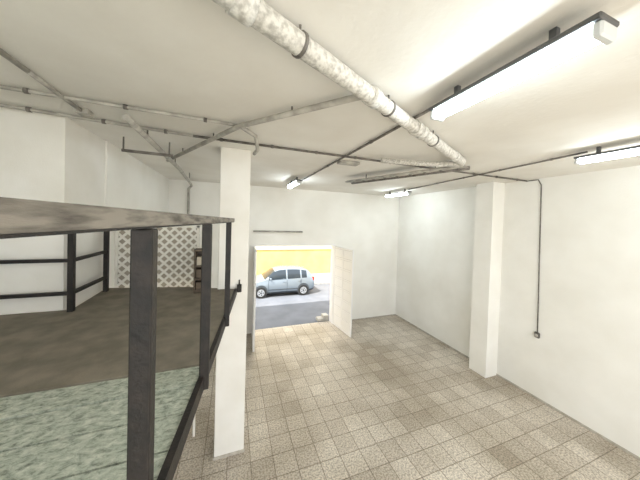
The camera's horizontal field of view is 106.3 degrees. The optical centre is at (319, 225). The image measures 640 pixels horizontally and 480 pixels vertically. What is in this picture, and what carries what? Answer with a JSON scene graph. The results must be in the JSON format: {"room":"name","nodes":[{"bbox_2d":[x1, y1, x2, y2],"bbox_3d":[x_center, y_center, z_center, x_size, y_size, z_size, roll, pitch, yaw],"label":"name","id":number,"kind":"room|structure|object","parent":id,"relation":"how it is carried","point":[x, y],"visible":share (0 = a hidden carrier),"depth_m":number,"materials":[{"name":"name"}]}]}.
{"room":"empty commercial garage","nodes":[
{"label":"empty commercial garage","id":0,"kind":"room"},
{"bbox_2d":[0,107,104,314],"bbox_3d":[-4.696,1.362,3.308,2.300,5.680,1.050,1,1,-20],"label":"wall","id":1,"kind":"structure","parent":0,"point":[44,157],"depth_m":3.12,"materials":[{"name":"paint"}]},
{"bbox_2d":[104,141,168,287],"bbox_3d":[-4.609,1.315,6.186,0.230,5.680,4.300,1,1,-20],"label":"wall","id":2,"kind":"structure","parent":0,"point":[130,183],"depth_m":5.04,"materials":[{"name":"paint"}]},
{"bbox_2d":[169,179,398,333],"bbox_3d":[-0.913,1.360,9.951,9.750,5.680,0.250,1,1,-20],"label":"wall","id":3,"kind":"structure","parent":0,"point":[365,224],"depth_m":10.21,"materials":[{"name":"paint"}]},
{"bbox_2d":[251,247,256,351],"bbox_3d":[-2.352,2.502,8.551,0.060,3.320,1.341,1,1,-17],"label":"gate leaf","id":4,"kind":"object","parent":3,"relation":"attached to","point":[255,251],"visible":1,"depth_m":7.93,"materials":[{"name":"grey"}]},
{"bbox_2d":[253,230,302,232],"bbox_3d":[-1.631,0.236,9.466,1.940,0.060,0.109,1,1,-20],"label":"rod","id":5,"kind":"object","parent":3,"relation":"attached to","point":[253,230],"visible":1,"depth_m":9.39,"materials":[{"name":"grey metal"}]},
{"bbox_2d":[254,244,334,322],"bbox_3d":[-1.035,2.482,9.933,3.400,3.430,0.300,1,1,-20],"label":"trim","id":6,"kind":"structure","parent":3,"relation":"attached to","point":[331,245],"depth_m":10.38,"materials":[{"name":"white paint"}]},
{"bbox_2d":[332,246,353,336],"bbox_3d":[0.907,2.579,9.726,0.060,3.320,1.371,1,1,-27],"label":"gate leaf","id":7,"kind":"object","parent":3,"relation":"attached to","point":[343,258],"visible":1,"depth_m":9.63,"materials":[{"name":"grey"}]},
{"bbox_2d":[352,314,394,320],"bbox_3d":[2.084,4.248,10.981,3.245,0.050,0.015,1,1,-20],"label":"baseboard","id":8,"kind":"structure","parent":3,"relation":"attached to","point":[391,314],"depth_m":11.13,"materials":[{"name":"paint"}]},
{"bbox_2d":[0,0,639,196],"bbox_3d":[0.621,-1.417,3.139,12.050,0.200,13.950,1,1,-20],"label":"ceiling","id":9,"kind":"structure","parent":0,"point":[184,57],"depth_m":2.20,"materials":[{"name":"paint"}]},
{"bbox_2d":[0,48,93,117],"bbox_3d":[-2.085,-1.325,0.727,0.120,0.063,4.860,1,1,-20],"label":"conduit","id":10,"kind":"object","parent":9,"relation":"attached to","point":[85,112],"visible":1,"depth_m":2.31,"materials":[{"name":"grey metal"}]},
{"bbox_2d":[0,85,236,125],"bbox_3d":[-3.016,-1.382,2.468,4.161,0.056,0.056,1,1,-21],"label":"conduit","id":11,"kind":"object","parent":9,"relation":"attached to","point":[24,90],"visible":0.91,"depth_m":2.71,"materials":[{"name":"grey metal"}]},
{"bbox_2d":[121,137,172,156],"bbox_3d":[-2.884,-1.315,4.031,0.720,0.245,0.056,1,1,-22],"label":"bracket","id":12,"kind":"object","parent":9,"relation":"hanging from","point":[122,149],"visible":1,"depth_m":4.01,"materials":[{"name":"black metal"}]},
{"bbox_2d":[122,114,192,213],"bbox_3d":[-3.382,-0.140,5.640,0.239,2.680,6.017,1,1,-22],"label":"pipe","id":13,"kind":"object","parent":9,"relation":"attached to","point":[126,117],"visible":0.7,"depth_m":3.86,"materials":[{"name":"grey metal"}]},
{"bbox_2d":[166,95,360,161],"bbox_3d":[-1.362,-1.258,3.757,4.618,0.257,0.595,3,1,42],"label":"pipe","id":14,"kind":"object","parent":9,"relation":"attached to","point":[351,98],"visible":0.93,"depth_m":2.87,"materials":[{"name":"grey metal"}]},
{"bbox_2d":[0,103,541,331],"bbox_3d":[0.182,0.631,4.343,11.544,3.959,0.448,1,1,-20],"label":"conduit","id":15,"kind":"object","parent":9,"relation":"attached to","point":[27,109],"visible":0.85,"depth_m":3.82,"materials":[{"name":"grey metal"}]},
{"bbox_2d":[287,177,301,188],"bbox_3d":[-0.804,-1.322,7.413,0.196,0.225,1.250,1,1,-20],"label":"ceiling lamp","id":16,"kind":"object","parent":9,"relation":"hanging from","point":[296,181],"visible":0.99,"depth_m":7.12,"materials":[{"name":"grey plastic"}]},
{"bbox_2d":[212,0,465,166],"bbox_3d":[0.214,-1.209,2.637,1.174,0.222,6.069,3,1,45],"label":"drain pipe","id":17,"kind":"object","parent":9,"relation":"attached to","point":[257,14],"visible":1,"depth_m":1.72,"materials":[{"name":"white plastic"}]},
{"bbox_2d":[337,160,359,165],"bbox_3d":[0.604,-1.321,5.078,0.450,0.060,0.200,1,1,-20],"label":"junction box","id":18,"kind":"object","parent":9,"relation":"attached to","point":[342,162],"depth_m":5.01,"materials":[{"name":"beige plastic"}]},
{"bbox_2d":[302,108,429,180],"bbox_3d":[0.327,-1.326,4.977,0.050,0.050,5.400,1,1,-20],"label":"conduit","id":19,"kind":"object","parent":9,"relation":"attached to","point":[426,110],"visible":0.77,"depth_m":3.68,"materials":[{"name":"black metal"}]},
{"bbox_2d":[385,189,411,197],"bbox_3d":[2.968,-1.240,9.239,0.196,0.225,1.400,1,1,-20],"label":"ceiling lamp","id":20,"kind":"object","parent":9,"relation":"hanging from","point":[405,192],"visible":0.98,"depth_m":9.05,"materials":[{"name":"grey plastic"}]},
{"bbox_2d":[345,165,469,183],"bbox_3d":[1.808,-1.225,5.653,0.330,0.200,2.962,1,1,-42],"label":"cable tray","id":21,"kind":"object","parent":9,"relation":"attached to","point":[435,170],"visible":0.94,"depth_m":5.35,"materials":[{"name":"metal"}]},
{"bbox_2d":[408,151,587,189],"bbox_3d":[3.758,-1.246,6.279,0.045,0.045,4.937,1,1,-13],"label":"conduit","id":22,"kind":"object","parent":9,"relation":"attached to","point":[550,159],"visible":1,"depth_m":4.96,"materials":[{"name":"black metal"}]},
{"bbox_2d":[429,11,619,121],"bbox_3d":[1.386,-1.159,1.881,0.196,0.225,1.210,1,1,-20],"label":"ceiling lamp","id":23,"kind":"object","parent":9,"relation":"hanging from","point":[600,27],"visible":1,"depth_m":1.58,"materials":[{"name":"grey plastic"}]},
{"bbox_2d":[574,145,639,164],"bbox_3d":[4.442,-1.094,3.366,0.196,0.225,1.250,1,1,-20],"label":"ceiling lamp","id":24,"kind":"object","parent":9,"relation":"hanging from","point":[633,150],"visible":1,"depth_m":3.59,"materials":[{"name":"grey plastic"}]},
{"bbox_2d":[173,315,639,479],"bbox_3d":[0.444,4.459,3.241,12.050,0.200,13.950,1,1,-20],"label":"floor","id":25,"kind":"structure","parent":0,"point":[387,400],"depth_m":5.32,"materials":[{"name":"tile"}]},
{"bbox_2d":[0,287,236,479],"bbox_3d":[-2.548,2.744,0.855,4.280,3.132,7.200,1,1,-20],"label":"mezzanine deck","id":26,"kind":"object","parent":25,"relation":"on","point":[64,374],"visible":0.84,"depth_m":1.81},
{"bbox_2d":[0,231,109,311],"bbox_3d":[-4.434,0.480,3.203,2.240,1.221,0.980,1,1,-20],"label":"deck railing","id":27,"kind":"object","parent":26,"relation":"on","point":[71,259],"visible":0.66,"depth_m":3.12,"materials":[{"name":"black metal"}]},
{"bbox_2d":[0,197,234,479],"bbox_3d":[-0.782,0.727,1.306,0.595,1.614,4.550,1,1,-20],"label":"railing","id":28,"kind":"object","parent":26,"relation":"on","point":[19,218],"depth_m":0.90,"materials":[{"name":"black metal"}]},
{"bbox_2d":[193,248,201,292],"bbox_3d":[-2.052,0.775,4.183,0.240,0.739,0.220,1,1,-20],"label":"wooden shelf","id":29,"kind":"object","parent":26,"relation":"on","point":[198,251],"visible":0.43,"depth_m":4.08,"materials":[{"name":"brown wood"}]},
{"bbox_2d":[114,225,199,436],"bbox_3d":[-3.098,2.101,4.588,1.380,4.255,0.065,1,1,-20],"label":"lattice screen","id":30,"kind":"object","parent":25,"relation":"on","point":[176,245],"visible":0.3,"depth_m":4.62,"materials":[{"name":"beige"}]},
{"bbox_2d":[214,147,250,456],"bbox_3d":[-1.695,1.429,4.651,0.520,5.680,0.520,1,1,-20],"label":"support column","id":31,"kind":"structure","parent":25,"relation":"on","point":[235,164],"depth_m":4.41,"materials":[{"name":"paint"}]},
{"bbox_2d":[213,448,244,460],"bbox_3d":[-1.779,4.242,4.700,0.550,0.050,0.550,1,1,-20],"label":"trim","id":32,"kind":"structure","parent":31,"relation":"attached to","point":[243,449],"depth_m":4.44,"materials":[{"name":"paint"}]},
{"bbox_2d":[237,280,241,291],"bbox_3d":[-1.481,1.109,4.405,0.080,0.222,0.069,1,1,-20],"label":"junction box","id":33,"kind":"object","parent":31,"relation":"attached to","point":[239,286],"visible":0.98,"depth_m":4.38,"materials":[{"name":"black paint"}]},
{"bbox_2d":[469,182,504,377],"bbox_3d":[5.011,1.585,7.230,0.470,5.680,0.520,1,1,-20],"label":"pilaster","id":34,"kind":"object","parent":25,"relation":"on","point":[489,208],"visible":1,"depth_m":7.04,"materials":[{"name":"paint"}]},
{"bbox_2d":[395,165,639,456],"bbox_3d":[6.099,1.653,5.216,0.200,5.680,13.950,1,1,-20],"label":"wall","id":35,"kind":"structure","parent":0,"point":[584,363],"depth_m":5.85,"materials":[{"name":"paint"}]},
{"bbox_2d":[395,314,639,459],"bbox_3d":[5.922,4.464,5.205,0.015,0.050,13.500,1,1,-20],"label":"baseboard","id":36,"kind":"structure","parent":35,"relation":"attached to","point":[503,378],"depth_m":5.84,"materials":[{"name":"paint"}]},
{"bbox_2d":[534,331,539,338],"bbox_3d":[5.577,2.816,6.172,0.074,0.150,0.120,1,1,-20],"label":"wall switch","id":37,"kind":"object","parent":35,"relation":"attached to","point":[536,334],"visible":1,"depth_m":6.15,"materials":[{"name":"white plastic"}]},
{"label":"outside","id":38,"kind":"structure","parent":0,"visible":0},
{"bbox_3d":[-4.968,4.075,28.005,70.000,0.180,64.200,1,1,-20],"label":"ground","id":39,"kind":"structure","parent":38,"visible":0},
{"bbox_2d":[255,246,330,279],"bbox_3d":[-1.058,0.664,17.483,50.000,7.200,0.460,1,1,-20],"label":"building","id":40,"kind":"structure","parent":39,"relation":"on","point":[316,259],"depth_m":17.17,"materials":[{"name":"yellow paint"}]},
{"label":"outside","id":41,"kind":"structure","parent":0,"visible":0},
{"bbox_2d":[314,279,329,284],"bbox_3d":[-0.920,4.125,16.881,50.000,0.330,0.910,1,1,-20],"label":"pavement","id":42,"kind":"structure","parent":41,"point":[320,281],"depth_m":17.03,"materials":[{"name":"white concrete"}]},
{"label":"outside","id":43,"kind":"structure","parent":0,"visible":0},
{"bbox_2d":[255,284,329,329],"bbox_3d":[0.233,4.285,13.702,50.000,0.190,5.840,1,1,-20],"label":"road","id":44,"kind":"structure","parent":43,"point":[274,310],"depth_m":12.13,"materials":[{"name":"grey asphalt"}]},
{"bbox_2d":[256,265,313,298],"bbox_3d":[-2.429,3.308,14.644,3.940,1.570,2.000,1,1,-20],"label":"parked car","id":45,"kind":"object","parent":44,"relation":"on","point":[284,278],"visible":0.86,"depth_m":14.03,"materials":[{"name":"grey"}]},
{"bbox_2d":[316,313,328,321],"bbox_3d":[0.096,4.108,10.742,0.510,0.260,0.300,1,1,-20],"label":"rocks","id":46,"kind":"object","parent":44,"relation":"on","point":[324,316],"visible":1,"depth_m":10.65,"materials":[{"name":"stone"}]}
]}

